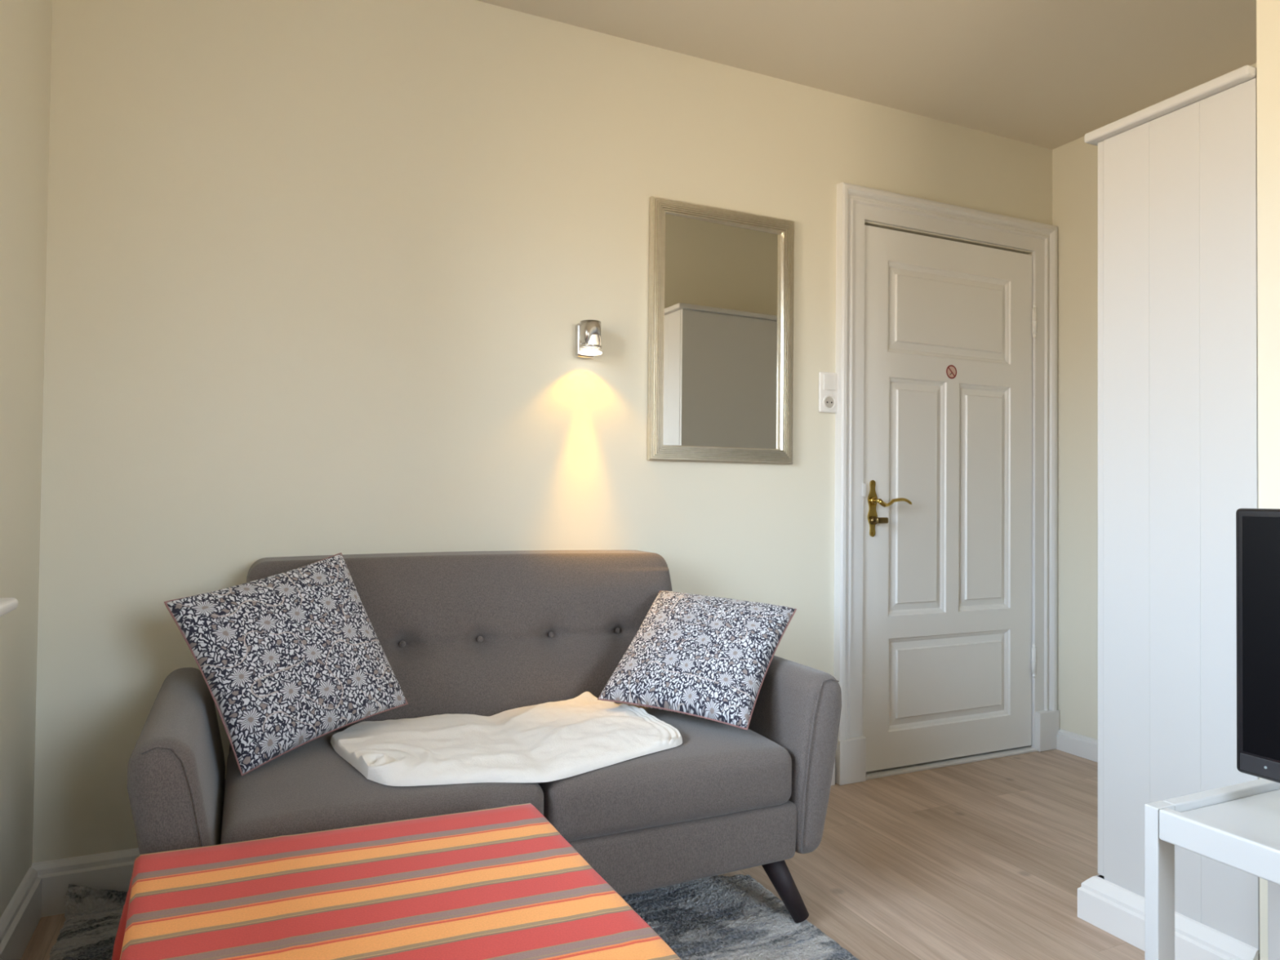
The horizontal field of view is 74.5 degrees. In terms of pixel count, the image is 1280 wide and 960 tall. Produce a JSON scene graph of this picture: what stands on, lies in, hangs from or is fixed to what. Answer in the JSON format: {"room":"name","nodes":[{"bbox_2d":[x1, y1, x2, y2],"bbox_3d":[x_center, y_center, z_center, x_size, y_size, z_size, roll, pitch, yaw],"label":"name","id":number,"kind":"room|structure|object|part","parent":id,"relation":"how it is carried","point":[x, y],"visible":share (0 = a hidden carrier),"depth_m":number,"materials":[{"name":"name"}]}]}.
{"room":"living room","nodes":[
{"label":"living room","id":0,"kind":"room"},
{"bbox_2d":[0,0,52,917],"bbox_3d":[-0.658,-0.229,-0.007,0.300,2.464,4.635,1,-1,-25],"label":"wall","id":1,"kind":"structure","parent":0,"point":[25,25],"depth_m":1.83,"materials":[{"name":"beige paint"}]},
{"bbox_2d":[0,597,17,616],"bbox_3d":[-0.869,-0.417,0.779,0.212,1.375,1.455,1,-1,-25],"label":"windowsill","id":2,"kind":"structure","parent":1,"relation":"in","point":[7,605],"depth_m":1.42,"materials":[{"name":"white paint"}]},
{"bbox_2d":[0,866,41,959],"bbox_3d":[-0.517,0.945,0.028,0.024,0.122,4.310,1,-1,-25],"label":"baseboard","id":3,"kind":"structure","parent":1,"relation":"attached to","point":[21,917],"depth_m":1.83,"materials":[{"name":"white paint"}]},
{"bbox_2d":[32,0,1052,862],"bbox_3d":[0.034,-0.170,2.785,3.906,2.464,0.150,1,-1,-25],"label":"wall","id":4,"kind":"structure","parent":0,"point":[321,276],"depth_m":2.35,"materials":[{"name":"beige paint"}]},
{"bbox_2d":[31,760,835,917],"bbox_3d":[-0.380,0.991,2.481,2.338,0.122,0.024,1,-1,-25],"label":"baseboard","id":5,"kind":"structure","parent":4,"relation":"attached to","point":[111,870],"depth_m":2.03,"materials":[{"name":"white paint"}]},
{"bbox_2d":[575,320,602,358],"bbox_3d":[-0.155,-0.429,2.564,0.072,0.106,0.098,1,-1,-25],"label":"wall lamp","id":6,"kind":"object","parent":4,"relation":"attached to","point":[588,332],"visible":1,"depth_m":2.54,"materials":[{"name":"silver metal"}]},
{"bbox_3d":[-0.150,-0.443,2.553,0.064,0.073,0.064,1,-1,-25],"label":"lamp shade","id":7,"kind":"part","parent":6,"relation":"part of","materials":[{"name":"silver metal"}]},
{"bbox_3d":[-0.150,-0.424,2.552,0.024,0.036,0.024,1,-1,-25],"label":"bulb","id":8,"kind":"part","parent":6,"relation":"part of","materials":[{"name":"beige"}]},
{"bbox_2d":[647,195,794,464],"bbox_3d":[0.282,-0.482,2.802,0.549,0.844,0.028,1,-1,-25],"label":"wall mirror","id":9,"kind":"object","parent":4,"relation":"attached to","point":[720,388],"visible":1,"depth_m":2.80,"materials":[{"name":"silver metal"}]},
{"bbox_2d":[818,371,837,413],"bbox_3d":[0.670,-0.311,2.990,0.082,0.144,0.016,1,-1,-25],"label":"light switch","id":10,"kind":"object","parent":4,"relation":"attached to","point":[828,381],"visible":1,"depth_m":2.98,"materials":[{"name":"white plastic"}]},
{"bbox_2d":[822,394,835,409],"bbox_3d":[0.672,-0.275,2.984,0.055,0.055,0.004,1,-1,-25],"label":"socket","id":11,"kind":"object","parent":10,"relation":"attached to","point":[828,400],"depth_m":2.98,"materials":[{"name":"beige plastic"}]},
{"bbox_2d":[833,182,1059,785],"bbox_3d":[1.205,0.013,3.221,1.105,2.137,0.040,1,-1,-25],"label":"trim","id":12,"kind":"structure","parent":4,"relation":"attached to","point":[856,205],"depth_m":3.12,"materials":[{"name":"white paint"}]},
{"bbox_2d":[862,225,1036,772],"bbox_3d":[1.202,0.070,3.227,0.886,1.988,0.096,1,-1,-25],"label":"door","id":13,"kind":"structure","parent":4,"relation":"in","point":[949,660],"depth_m":3.23,"materials":[{"name":"white paint"}]},
{"bbox_3d":[0.809,0.036,3.039,0.015,0.047,0.004,1,-1,-25],"label":"strike plate","id":14,"kind":"part","parent":13,"relation":"part of","materials":[{"name":"white paint"}]},
{"bbox_3d":[0.848,0.104,3.066,0.040,0.207,0.010,1,-1,-25],"label":"handle plate","id":15,"kind":"part","parent":13,"relation":"part of","materials":[{"name":"gold metal"}]},
{"bbox_3d":[0.867,0.147,3.052,0.055,0.030,0.040,1,-1,-25],"label":"key knob","id":16,"kind":"part","parent":13,"relation":"part of","materials":[{"name":"gold metal"}]},
{"bbox_3d":[0.919,0.081,3.071,0.159,0.037,0.050,1,-1,-25],"label":"lever handle","id":17,"kind":"part","parent":13,"relation":"part of","materials":[{"name":"gold metal"}]},
{"bbox_2d":[866,746,1037,779],"bbox_3d":[1.169,1.078,3.261,0.872,0.009,0.150,1,-1,-25],"label":"trim","id":18,"kind":"structure","parent":4,"relation":"attached to","point":[1005,753],"depth_m":3.20,"materials":[{"name":"white paint"}]},
{"bbox_2d":[20,749,1259,959],"bbox_3d":[0.965,1.083,0.728,3.906,0.100,4.635,1,-1,-25],"label":"floor","id":19,"kind":"structure","parent":0,"point":[989,859],"depth_m":2.31,"materials":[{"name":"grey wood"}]},
{"bbox_2d":[48,874,858,959],"bbox_3d":[-0.150,0.995,1.290,1.604,0.074,2.300,1,-1,-25],"label":"rug","id":20,"kind":"object","parent":19,"relation":"on","point":[713,917],"visible":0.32,"depth_m":1.97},
{"bbox_3d":[-0.267,0.789,0.988,0.539,0.437,0.847,1,-1,-25],"label":"coffee table","id":21,"kind":"object","parent":20,"relation":"on","visible":0},
{"bbox_2d":[111,803,681,959],"bbox_3d":[-0.276,0.734,0.974,0.723,0.338,1.068,1,-1,-25],"label":"tablecloth","id":22,"kind":"object","parent":21,"relation":"on","point":[498,883],"visible":1,"depth_m":1.14,"materials":[{"name":"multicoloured fabric"}]},
{"bbox_2d":[127,550,841,923],"bbox_3d":[-0.342,0.626,2.062,1.495,0.854,0.801,1,-1,-25],"label":"sofa","id":23,"kind":"object","parent":19,"relation":"on","point":[487,633],"visible":0.52,"depth_m":1.96,"materials":[{"name":"grey fabric"}]},
{"bbox_3d":[-0.939,0.658,1.734,0.138,0.427,0.708,1,-1,-25],"label":"armrest","id":24,"kind":"part","parent":23,"relation":"part of","materials":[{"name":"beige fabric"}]},
{"bbox_2d":[164,552,408,775],"bbox_3d":[-0.766,0.387,1.890,0.232,0.424,0.487,0,-1,44],"label":"cushion","id":25,"kind":"object","parent":23,"relation":"on","point":[288,660],"visible":1,"depth_m":1.82,"materials":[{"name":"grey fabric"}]},
{"bbox_2d":[220,730,543,844],"bbox_3d":[-0.570,0.672,1.829,0.598,0.163,0.555,1,-1,-25],"label":"seat cushion","id":26,"kind":"object","parent":23,"relation":"on","point":[308,788],"depth_m":1.63,"materials":[{"name":"grey fabric"}]},
{"bbox_3d":[-0.448,0.480,2.295,1.209,0.556,0.294,1,-1,-25],"label":"backrest","id":27,"kind":"part","parent":23,"relation":"part of","materials":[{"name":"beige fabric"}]},
{"bbox_2d":[330,691,682,786],"bbox_3d":[-0.305,0.592,1.945,0.753,0.061,0.491,1,-1,-25],"label":"blanket","id":28,"kind":"object","parent":23,"relation":"on","point":[548,741],"visible":1,"depth_m":1.87,"materials":[{"name":"white fabric"}]},
{"bbox_2d":[537,702,791,841],"bbox_3d":[-0.018,0.683,2.085,0.604,0.162,0.555,1,-1,-25],"label":"seat cushion","id":29,"kind":"object","parent":23,"relation":"on","point":[721,775],"depth_m":1.85,"materials":[{"name":"grey fabric"}]},
{"bbox_2d":[597,591,796,730],"bbox_3d":[0.155,0.452,2.197,0.436,0.280,0.313,0,-1,25],"label":"cushion","id":30,"kind":"object","parent":23,"relation":"on","point":[702,656],"visible":1,"depth_m":2.12,"materials":[{"name":"grey fabric"}]},
{"bbox_3d":[0.335,0.952,1.990,0.127,0.180,0.057,0,-1,13],"label":"leg","id":31,"kind":"part","parent":23,"relation":"part of","materials":[{"name":"black wood"}]},
{"bbox_3d":[0.292,0.681,2.304,0.138,0.427,0.708,1,-1,-25],"label":"armrest","id":32,"kind":"part","parent":23,"relation":"part of","materials":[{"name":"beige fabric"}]},
{"bbox_2d":[1077,65,1259,959],"bbox_3d":[1.524,0.109,2.055,0.823,1.908,0.388,1,-1,-25],"label":"wardrobe","id":33,"kind":"object","parent":19,"relation":"on","point":[1178,339],"visible":0.71,"depth_m":1.87,"materials":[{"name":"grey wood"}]},
{"bbox_3d":[1.459,0.068,2.196,0.761,1.774,0.018,1,-1,-25],"label":"door","id":34,"kind":"part","parent":33,"relation":"part of","materials":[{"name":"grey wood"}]},
{"bbox_3d":[1.534,-0.833,2.066,0.811,0.023,0.376,1,-1,-25],"label":"cornice","id":35,"kind":"part","parent":33,"relation":"part of","materials":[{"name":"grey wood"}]},
{"bbox_2d":[1144,777,1279,959],"bbox_3d":[1.249,0.802,1.131,0.406,0.483,0.911,1,-1,-25],"label":"tv stand","id":36,"kind":"object","parent":19,"relation":"on","point":[1237,826],"visible":0.88,"depth_m":1.45,"materials":[{"name":"white paint"}]},
{"bbox_3d":[0.900,0.805,1.458,0.046,0.483,0.024,1,-1,-25],"label":"leg","id":37,"kind":"part","parent":36,"relation":"part of","materials":[{"name":"white paint"}]},
{"bbox_3d":[1.077,0.583,1.054,0.023,0.052,0.860,1,-1,-25],"label":"rail","id":38,"kind":"part","parent":36,"relation":"part of","materials":[{"name":"white paint"}]},
{"bbox_3d":[1.065,0.592,1.537,0.312,0.052,0.024,1,-1,-25],"label":"rail","id":39,"kind":"part","parent":36,"relation":"part of","materials":[{"name":"white paint"}]},
{"bbox_2d":[1235,508,1279,782],"bbox_3d":[1.234,0.311,1.178,0.180,0.529,0.735,1,-1,-25],"label":"television","id":40,"kind":"object","parent":36,"relation":"on","point":[1257,530],"visible":1,"depth_m":1.47,"materials":[{"name":"black plastic"}]},
{"bbox_3d":[1.226,0.811,1.609,0.046,0.483,0.024,1,-1,-25],"label":"leg","id":41,"kind":"part","parent":36,"relation":"part of","materials":[{"name":"white paint"}]},
{"bbox_2d":[476,0,1256,149],"bbox_3d":[0.991,-1.480,0.775,3.906,0.100,4.635,1,-1,-25],"label":"ceiling","id":42,"kind":"structure","parent":0,"point":[1050,74],"depth_m":2.70,"materials":[{"name":"beige paint"}]},
{"bbox_2d":[1052,62,1256,739],"bbox_3d":[2.038,-0.148,2.928,0.150,2.464,1.577,1,-1,-25],"label":"wall","id":43,"kind":"structure","parent":0,"point":[1075,162],"depth_m":3.37,"materials":[{"name":"beige paint"}]},
{"bbox_2d":[1056,728,1097,762],"bbox_3d":[1.977,1.042,2.808,0.022,0.080,1.402,1,-1,-25],"label":"baseboard","id":44,"kind":"structure","parent":43,"relation":"attached to","point":[1082,746],"depth_m":3.32,"materials":[{"name":"white paint"}]},
{"bbox_2d":[1256,0,1279,959],"bbox_3d":[2.494,-0.186,0.596,1.286,2.464,3.078,1,-1,-25],"label":"wall","id":45,"kind":"structure","parent":0,"point":[1268,11],"depth_m":1.71,"materials":[{"name":"beige paint"}]}
]}

